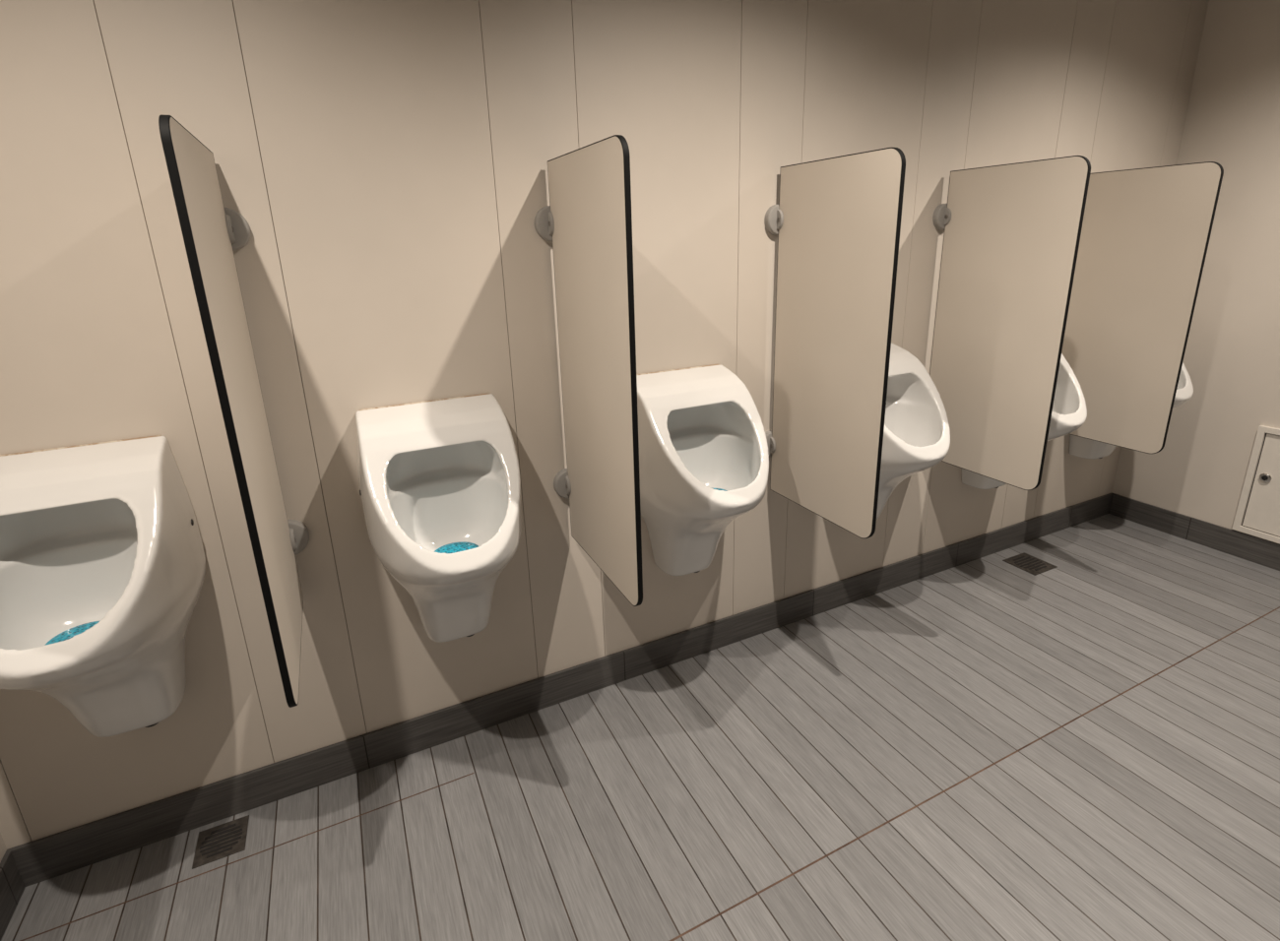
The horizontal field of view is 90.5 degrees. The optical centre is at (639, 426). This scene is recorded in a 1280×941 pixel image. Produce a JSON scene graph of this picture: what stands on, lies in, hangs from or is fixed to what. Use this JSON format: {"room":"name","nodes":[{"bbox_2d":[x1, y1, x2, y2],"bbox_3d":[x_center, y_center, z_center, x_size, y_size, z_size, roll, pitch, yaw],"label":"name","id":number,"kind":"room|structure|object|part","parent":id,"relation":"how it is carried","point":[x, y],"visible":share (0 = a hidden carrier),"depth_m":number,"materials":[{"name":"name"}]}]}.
{"room":"public restroom","nodes":[
{"label":"public restroom","id":0,"kind":"room"},
{"bbox_2d":[0,832,6,862],"bbox_3d":[-0.973,0.322,-0.250,0.120,2.980,3.500,-9,18,-24],"label":"wall","id":1,"kind":"structure","parent":0,"point":[3,849],"depth_m":1.63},
{"bbox_2d":[0,851,25,940],"bbox_3d":[-0.873,1.586,0.148,0.012,0.126,3.488,-9,18,-24],"label":"baseboard","id":2,"kind":"structure","parent":1,"relation":"attached to","point":[12,886],"depth_m":1.61,"materials":[{"name":"grey tile"}]},
{"bbox_2d":[0,0,1208,849],"bbox_3d":[0.464,-0.490,2.353,5.047,2.980,0.150,-9,18,-24],"label":"wall","id":3,"kind":"structure","parent":0,"point":[384,162],"depth_m":1.80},
{"bbox_2d":[0,435,205,737],"bbox_3d":[-1.253,0.454,1.426,0.430,0.742,0.421,-9,18,-24],"label":"urinal","id":4,"kind":"object","parent":3,"relation":"attached to","point":[107,533],"visible":1,"depth_m":1.46,"materials":[{"name":"white ceramic"}]},
{"bbox_2d":[44,621,99,645],"bbox_3d":[-1.245,0.472,1.414,0.136,0.009,0.136,-9,18,-24],"label":"mat","id":5,"kind":"object","parent":4,"relation":"in","point":[68,634],"visible":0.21,"depth_m":1.43,"materials":[{"name":"blue plastic"}]},
{"bbox_2d":[158,114,309,707],"bbox_3d":[-0.869,-0.011,1.414,0.100,1.169,0.547,-9,18,-24],"label":"partition","id":6,"kind":"object","parent":3,"relation":"attached to","point":[212,231],"depth_m":1.30,"materials":[{"name":"beige laminate"}]},
{"bbox_2d":[355,392,521,642],"bbox_3d":[-0.517,0.332,1.763,0.430,0.742,0.421,-9,18,-24],"label":"urinal","id":7,"kind":"object","parent":3,"relation":"attached to","point":[433,475],"visible":1,"depth_m":1.77,"materials":[{"name":"white ceramic"}]},
{"bbox_2d":[434,541,478,553],"bbox_3d":[-0.508,0.351,1.751,0.136,0.009,0.136,-9,18,-24],"label":"mat","id":8,"kind":"object","parent":7,"relation":"in","point":[459,546],"visible":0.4,"depth_m":1.77,"materials":[{"name":"blue plastic"}]},
{"bbox_2d":[5,493,1113,887],"bbox_3d":[0.537,0.802,2.659,4.847,0.126,0.012,-9,18,-24],"label":"baseboard","id":9,"kind":"structure","parent":3,"relation":"attached to","point":[38,861],"depth_m":2.14,"materials":[{"name":"grey tile"}]},
{"bbox_2d":[534,134,642,606],"bbox_3d":[-0.132,-0.133,1.751,0.100,1.169,0.547,-9,18,-24],"label":"partition","id":10,"kind":"object","parent":3,"relation":"attached to","point":[587,220],"depth_m":1.67,"materials":[{"name":"beige laminate"}]},
{"bbox_2d":[636,364,768,575],"bbox_3d":[0.220,0.211,2.100,0.430,0.742,0.421,-9,18,-24],"label":"urinal","id":11,"kind":"object","parent":3,"relation":"attached to","point":[701,429],"visible":0.98,"depth_m":2.10,"materials":[{"name":"white ceramic"}]},
{"bbox_2d":[764,147,905,538],"bbox_3d":[0.605,-0.254,2.088,0.100,1.169,0.547,-9,18,-24],"label":"partition","id":12,"kind":"object","parent":3,"relation":"attached to","point":[836,222],"depth_m":2.03,"materials":[{"name":"beige laminate"}]},
{"bbox_2d":[876,342,950,519],"bbox_3d":[0.957,0.089,2.437,0.430,0.742,0.421,-9,18,-24],"label":"urinal","id":13,"kind":"object","parent":3,"relation":"attached to","point":[916,432],"visible":0.41,"depth_m":2.43,"materials":[{"name":"white ceramic"}]},
{"bbox_2d":[929,155,1090,490],"bbox_3d":[1.341,-0.376,2.425,0.100,1.169,0.547,-9,18,-24],"label":"partition","id":14,"kind":"object","parent":3,"relation":"attached to","point":[1012,231],"depth_m":2.36,"materials":[{"name":"beige laminate"}]},
{"bbox_2d":[961,353,1087,489],"bbox_3d":[1.693,-0.032,2.775,0.430,0.742,0.421,-9,18,-24],"label":"urinal","id":15,"kind":"object","parent":3,"relation":"attached to","point":[1069,411],"visible":0.2,"depth_m":2.73,"materials":[{"name":"white ceramic"}]},
{"bbox_2d":[1069,362,1193,459],"bbox_3d":[2.430,-0.154,3.111,0.430,0.742,0.421,-9,18,-24],"label":"urinal","id":16,"kind":"object","parent":3,"relation":"attached to","point":[1080,447],"visible":0.13,"depth_m":3.23,"materials":[{"name":"white ceramic"}]},
{"bbox_2d":[1061,161,1223,453],"bbox_3d":[2.078,-0.497,2.762,0.100,1.169,0.547,-9,18,-24],"label":"partition","id":17,"kind":"object","parent":3,"relation":"attached to","point":[1146,231],"depth_m":2.69,"materials":[{"name":"beige laminate"}]},
{"bbox_2d":[0,513,1279,940],"bbox_3d":[1.302,1.334,1.180,4.847,0.100,3.500,-9,18,-24],"label":"floor","id":18,"kind":"structure","parent":0,"point":[1086,747],"depth_m":1.86,"materials":[{"name":"grey wood"}]},
{"bbox_2d":[192,815,249,869],"bbox_3d":[-1.183,1.173,1.793,0.124,0.004,0.124,-9,18,-24],"label":"floor drain","id":19,"kind":"object","parent":18,"relation":"on","point":[227,839],"visible":1,"depth_m":1.79,"materials":[{"name":"metal"}]},
{"bbox_2d":[1002,552,1057,575],"bbox_3d":[1.932,0.681,3.144,0.170,0.004,0.170,-9,18,-24],"label":"floor drain","id":20,"kind":"object","parent":18,"relation":"on","point":[1033,565],"visible":1,"depth_m":3.14,"materials":[{"name":"metal"}]},
{"bbox_2d":[1111,0,1279,544],"bbox_3d":[3.494,-0.415,1.794,0.120,2.980,3.500,-9,18,-24],"label":"wall","id":21,"kind":"structure","parent":0,"point":[1232,357],"depth_m":3.01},
{"bbox_2d":[1109,493,1279,571],"bbox_3d":[3.475,0.869,2.137,0.012,0.126,3.488,-9,18,-24],"label":"baseboard","id":22,"kind":"structure","parent":21,"relation":"attached to","point":[1246,546],"depth_m":3.28,"materials":[{"name":"grey tile"}]},
{"bbox_2d":[1231,425,1279,543],"bbox_3d":[3.036,0.307,2.885,0.020,0.535,0.440,-9,18,-24],"label":"access panel","id":23,"kind":"object","parent":21,"relation":"attached to","point":[1257,514],"visible":1,"depth_m":3.02,"materials":[{"name":"beige paint"}]},
{"bbox_3d":[3.041,0.306,2.887,0.008,0.474,0.379,-9,18,-24],"label":"door","id":24,"kind":"part","parent":23,"relation":"part of","materials":[{"name":"beige paint"}]}
]}

